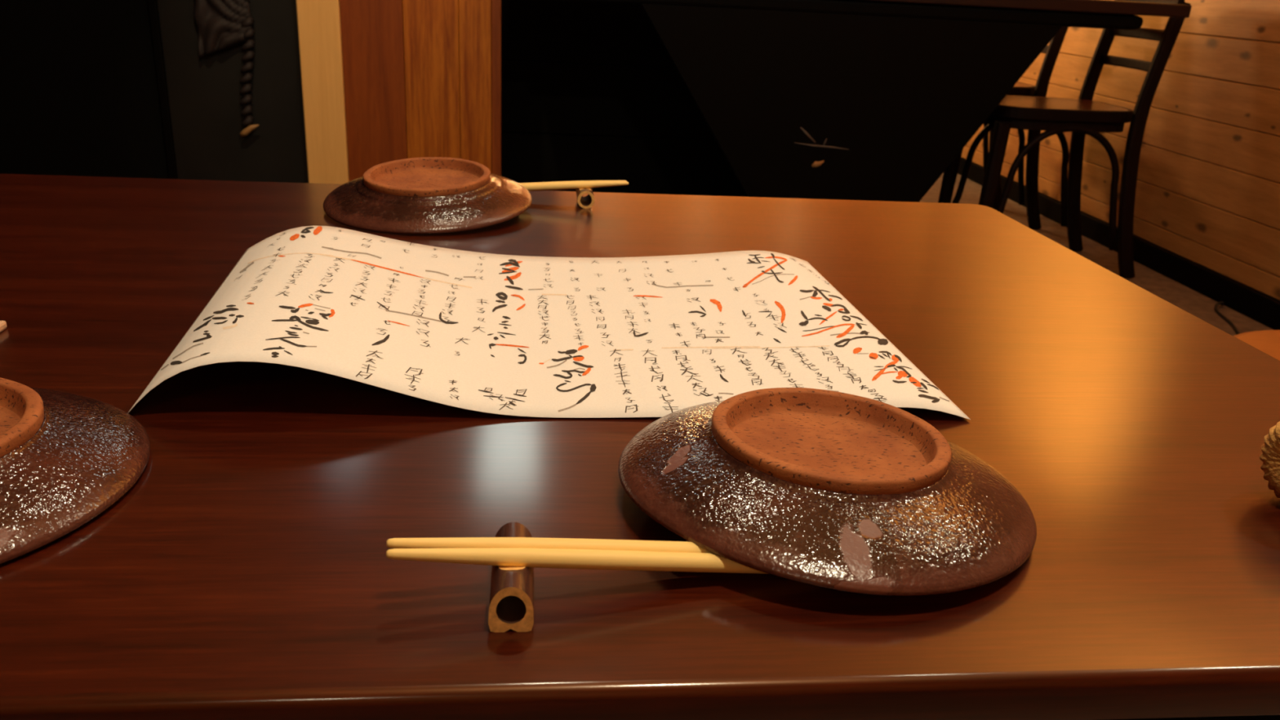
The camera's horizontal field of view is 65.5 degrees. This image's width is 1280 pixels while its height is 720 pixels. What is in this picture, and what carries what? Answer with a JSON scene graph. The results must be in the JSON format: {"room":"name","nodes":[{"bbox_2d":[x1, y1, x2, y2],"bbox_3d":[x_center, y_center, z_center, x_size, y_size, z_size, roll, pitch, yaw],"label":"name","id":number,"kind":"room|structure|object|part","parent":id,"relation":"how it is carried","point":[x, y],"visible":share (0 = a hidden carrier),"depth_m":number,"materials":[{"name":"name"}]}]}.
{"room":"japanese restaurant","nodes":[
{"label":"japanese restaurant","id":0,"kind":"room"},
{"bbox_2d":[919,172,1273,336],"bbox_3d":[-0.427,0.223,1.990,5.200,0.060,7.400,1,22,-6],"label":"floor","id":1,"kind":"structure","parent":0,"point":[1185,298],"depth_m":3.60,"materials":[{"name":"brown wood"}]},
{"bbox_2d":[147,0,308,182],"bbox_3d":[-1.287,-1.313,3.071,0.474,1.920,0.060,1,22,-6],"label":"wall","id":2,"kind":"structure","parent":1,"relation":"on","point":[200,98],"depth_m":3.23,"materials":[{"name":"black paint"}]},
{"bbox_2d":[193,0,259,137],"bbox_3d":[-1.297,-1.148,3.082,0.180,0.901,0.045,1,22,-6],"label":"hanging cloth","id":3,"kind":"object","parent":2,"relation":"hanging from","point":[220,24],"visible":1,"depth_m":3.12,"materials":[{"name":"black fabric"}]},
{"bbox_3d":[-1.255,-0.918,3.183,0.067,0.350,0.036,1,22,-6],"label":"cord","id":4,"kind":"part","parent":3,"relation":"part of","materials":[{"name":"fabric"}]},
{"bbox_2d":[296,0,501,184],"bbox_3d":[-0.733,-1.271,3.042,0.614,1.920,0.135,1,22,-6],"label":"wooden pillar","id":5,"kind":"structure","parent":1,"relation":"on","point":[384,81],"depth_m":3.14,"materials":[{"name":"brown wood"}]},
{"bbox_3d":[-0.975,-1.274,3.015,0.126,1.920,0.135,1,22,-6],"label":"post","id":6,"kind":"part","parent":5,"relation":"part of","materials":[{"name":"beige wood"}]},
{"bbox_2d":[501,0,746,196],"bbox_3d":[-0.010,-1.121,4.074,2.060,0.965,0.640,1,22,-6],"label":"wall","id":7,"kind":"structure","parent":1,"relation":"on","point":[590,91],"depth_m":3.81,"materials":[{"name":"black paint"}]},
{"bbox_2d":[0,173,1279,719],"bbox_3d":[-0.225,0.300,0.753,1.207,0.720,0.728,1,22,-6],"label":"dining table","id":8,"kind":"object","parent":1,"relation":"on","point":[246,573],"visible":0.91,"depth_m":0.40,"materials":[{"name":"brown wood"}]},
{"bbox_2d":[0,320,6,332],"bbox_3d":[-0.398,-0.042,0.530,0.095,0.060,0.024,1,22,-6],"label":"chopstick","id":9,"kind":"object","parent":8,"relation":"on","point":[2,323],"visible":1,"depth_m":0.55,"materials":[{"name":"beige wood"}]},
{"bbox_2d":[0,377,150,564],"bbox_3d":[-0.290,0.036,0.389,0.174,0.027,0.174,14,24,26],"label":"plate","id":10,"kind":"object","parent":8,"relation":"on","point":[66,458],"visible":1,"depth_m":0.39,"materials":[{"name":"ceramic"}]},
{"bbox_2d":[323,156,532,234],"bbox_3d":[-0.183,-0.149,0.862,0.177,0.037,0.177,-10,25,-31],"label":"plate","id":11,"kind":"object","parent":8,"relation":"on","point":[431,194],"visible":1,"depth_m":0.82,"materials":[{"name":"ceramic"}]},
{"bbox_2d":[488,522,533,632],"bbox_3d":[-0.044,0.074,0.343,0.015,0.018,0.040,1,22,-6],"label":"chopstick rest","id":12,"kind":"object","parent":8,"relation":"on","point":[511,604],"visible":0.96,"depth_m":0.33,"materials":[{"name":"brown wood"}]},
{"bbox_2d":[386,537,713,553],"bbox_3d":[-0.009,0.068,0.354,0.156,0.024,0.007,-2,22,-13],"label":"chopstick","id":13,"kind":"object","parent":12,"relation":"on","point":[456,542],"visible":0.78,"depth_m":0.34,"materials":[{"name":"beige wood"}]},
{"bbox_2d":[386,547,768,573],"bbox_3d":[-0.008,0.071,0.348,0.156,0.024,0.007,-2,22,-13],"label":"chopstick","id":14,"kind":"object","parent":12,"relation":"on","point":[591,559],"visible":0.88,"depth_m":0.34,"materials":[{"name":"beige wood"}]},
{"bbox_2d":[127,225,970,419],"bbox_3d":[-0.058,-0.038,0.610,0.429,0.028,0.287,1,22,-6],"label":"menu sheet","id":15,"kind":"object","parent":8,"relation":"on","point":[507,335],"visible":0.99,"depth_m":0.58,"materials":[{"name":"paper"}]},
{"bbox_2d":[575,187,594,208],"bbox_3d":[-0.051,-0.153,0.923,0.016,0.016,0.040,1,22,-6],"label":"chopstick rest","id":16,"kind":"object","parent":8,"relation":"on","point":[587,202],"visible":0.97,"depth_m":0.91,"materials":[{"name":"brown wood"}]},
{"bbox_2d":[518,180,626,184],"bbox_3d":[-0.095,-0.161,0.925,0.166,0.017,0.006,1,22,-7],"label":"chopstick","id":17,"kind":"object","parent":16,"relation":"on","point":[575,180],"visible":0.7,"depth_m":0.93,"materials":[{"name":"beige wood"}]},
{"bbox_2d":[520,182,628,191],"bbox_3d":[-0.093,-0.159,0.919,0.166,0.017,0.006,1,22,-7],"label":"chopstick","id":18,"kind":"object","parent":16,"relation":"on","point":[553,186],"visible":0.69,"depth_m":0.92,"materials":[{"name":"beige wood"}]},
{"bbox_2d":[617,387,1036,595],"bbox_3d":[0.078,0.042,0.421,0.174,0.034,0.174,13,23,24],"label":"plate","id":19,"kind":"object","parent":8,"relation":"on","point":[828,489],"visible":1,"depth_m":0.38,"materials":[{"name":"ceramic"}]},
{"bbox_3d":[0.268,0.401,0.594,0.060,0.700,0.060,1,22,-6],"label":"leg","id":20,"kind":"part","parent":8,"relation":"part of","materials":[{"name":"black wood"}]},
{"bbox_2d":[1258,421,1279,497],"bbox_3d":[0.325,0.042,0.441,0.094,0.044,0.044,-4,22,-18],"label":"roll","id":21,"kind":"object","parent":8,"relation":"on","point":[1269,456],"visible":1,"depth_m":0.44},
{"bbox_2d":[562,0,1191,202],"bbox_3d":[0.586,-0.800,3.411,2.045,0.914,0.780,1,22,-6],"label":"counter","id":22,"kind":"object","parent":1,"relation":"on","point":[840,100],"visible":0.96,"depth_m":3.00,"materials":[{"name":"black wood"}]},
{"bbox_3d":[0.615,-0.636,3.103,1.277,0.836,0.055,1,22,-6],"label":"panel","id":23,"kind":"part","parent":22,"relation":"part of","materials":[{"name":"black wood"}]},
{"bbox_2d":[982,26,1068,229],"bbox_3d":[1.383,-1.052,4.153,0.621,0.940,0.398,1,22,-6],"label":"bentwood chair","id":24,"kind":"object","parent":1,"relation":"on","point":[1051,51],"visible":0.18,"depth_m":4.06,"materials":[{"name":"brown wood"}]},
{"bbox_3d":[1.604,-1.111,4.348,0.140,0.932,0.029,1,22,-6],"label":"post","id":25,"kind":"part","parent":24,"relation":"part of","materials":[{"name":"brown wood"}]},
{"bbox_3d":[1.350,-1.136,4.116,0.508,0.038,0.398,1,22,-6],"label":"seat","id":26,"kind":"part","parent":24,"relation":"part of","materials":[{"name":"brown wood"}]},
{"bbox_3d":[1.351,-1.149,4.111,0.480,0.010,0.376,1,22,-6],"label":"seat panel","id":27,"kind":"part","parent":24,"relation":"part of","materials":[{"name":"brown wood"}]},
{"bbox_3d":[1.639,-0.979,4.015,0.140,0.932,0.029,1,22,-6],"label":"post","id":28,"kind":"part","parent":24,"relation":"part of","materials":[{"name":"brown wood"}]},
{"bbox_2d":[937,0,1190,279],"bbox_3d":[1.451,-0.791,3.499,0.621,0.940,0.398,1,22,-6],"label":"bentwood chair","id":29,"kind":"object","parent":1,"relation":"on","point":[1082,116],"visible":0.86,"depth_m":3.38,"materials":[{"name":"brown wood"}]},
{"bbox_3d":[1.149,-0.668,3.695,0.067,0.522,0.046,1,22,-6],"label":"leg","id":30,"kind":"part","parent":29,"relation":"part of","materials":[{"name":"brown wood"}]},
{"bbox_3d":[1.181,-0.546,3.390,0.067,0.522,0.046,1,22,-6],"label":"leg","id":31,"kind":"part","parent":29,"relation":"part of","materials":[{"name":"brown wood"}]},
{"bbox_3d":[1.416,-0.843,3.475,0.472,0.033,0.370,1,22,-6],"label":"seat frame","id":32,"kind":"part","parent":29,"relation":"part of","materials":[{"name":"brown wood"}]},
{"bbox_3d":[1.418,-0.876,3.462,0.508,0.038,0.398,1,22,-6],"label":"seat","id":33,"kind":"part","parent":29,"relation":"part of","materials":[{"name":"brown wood"}]},
{"bbox_3d":[1.419,-0.889,3.457,0.480,0.010,0.376,1,22,-6],"label":"seat panel","id":34,"kind":"part","parent":29,"relation":"part of","materials":[{"name":"brown wood"}]},
{"bbox_3d":[1.672,-0.851,3.694,0.140,0.932,0.029,1,22,-6],"label":"post","id":35,"kind":"part","parent":29,"relation":"part of","materials":[{"name":"brown wood"}]},
{"bbox_3d":[1.727,-1.198,3.367,0.041,0.058,0.364,1,22,-6],"label":"rail","id":36,"kind":"part","parent":29,"relation":"part of","materials":[{"name":"brown wood"}]},
{"bbox_3d":[1.708,-0.719,3.361,0.140,0.932,0.029,1,22,-6],"label":"post","id":37,"kind":"part","parent":29,"relation":"part of","materials":[{"name":"brown wood"}]},
{"bbox_2d":[1214,301,1239,334],"bbox_3d":[1.800,-0.068,2.934,0.064,0.025,0.744,8,22,11],"label":"cable","id":38,"kind":"object","parent":1,"relation":"on","point":[1221,303],"visible":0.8,"depth_m":3.13,"materials":[{"name":"black rubber"}]},
{"bbox_2d":[1233,329,1279,360],"bbox_3d":[1.007,0.236,1.451,0.396,0.463,0.396,1,22,-6],"label":"round stool","id":39,"kind":"object","parent":1,"relation":"on","point":[1268,341],"visible":0.12,"depth_m":1.48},
{"bbox_2d":[961,0,1279,300],"bbox_3d":[2.168,-0.935,1.807,0.112,2.500,7.400,1,22,-6],"label":"wall","id":40,"kind":"structure","parent":0,"point":[1207,192],"depth_m":3.43,"materials":[{"name":"brown wood"}]},
{"bbox_2d":[957,157,1279,329],"bbox_3d":[2.054,0.206,2.195,0.036,0.083,7.300,1,22,-6],"label":"baseboard","id":41,"kind":"structure","parent":40,"relation":"attached to","point":[1260,307],"depth_m":3.50,"materials":[{"name":"black wood"}]},
{"bbox_3d":[-2.993,-0.999,1.228,0.100,2.500,7.400,1,22,-6],"label":"wall","id":42,"kind":"structure","parent":0,"visible":0},
{"bbox_2d":[0,0,168,178],"bbox_3d":[-2.324,-1.347,2.968,1.610,1.950,0.040,1,22,-6],"label":"door","id":43,"kind":"structure","parent":42,"relation":"in","point":[79,95],"depth_m":3.19,"materials":[{"name":"black"}]}
]}

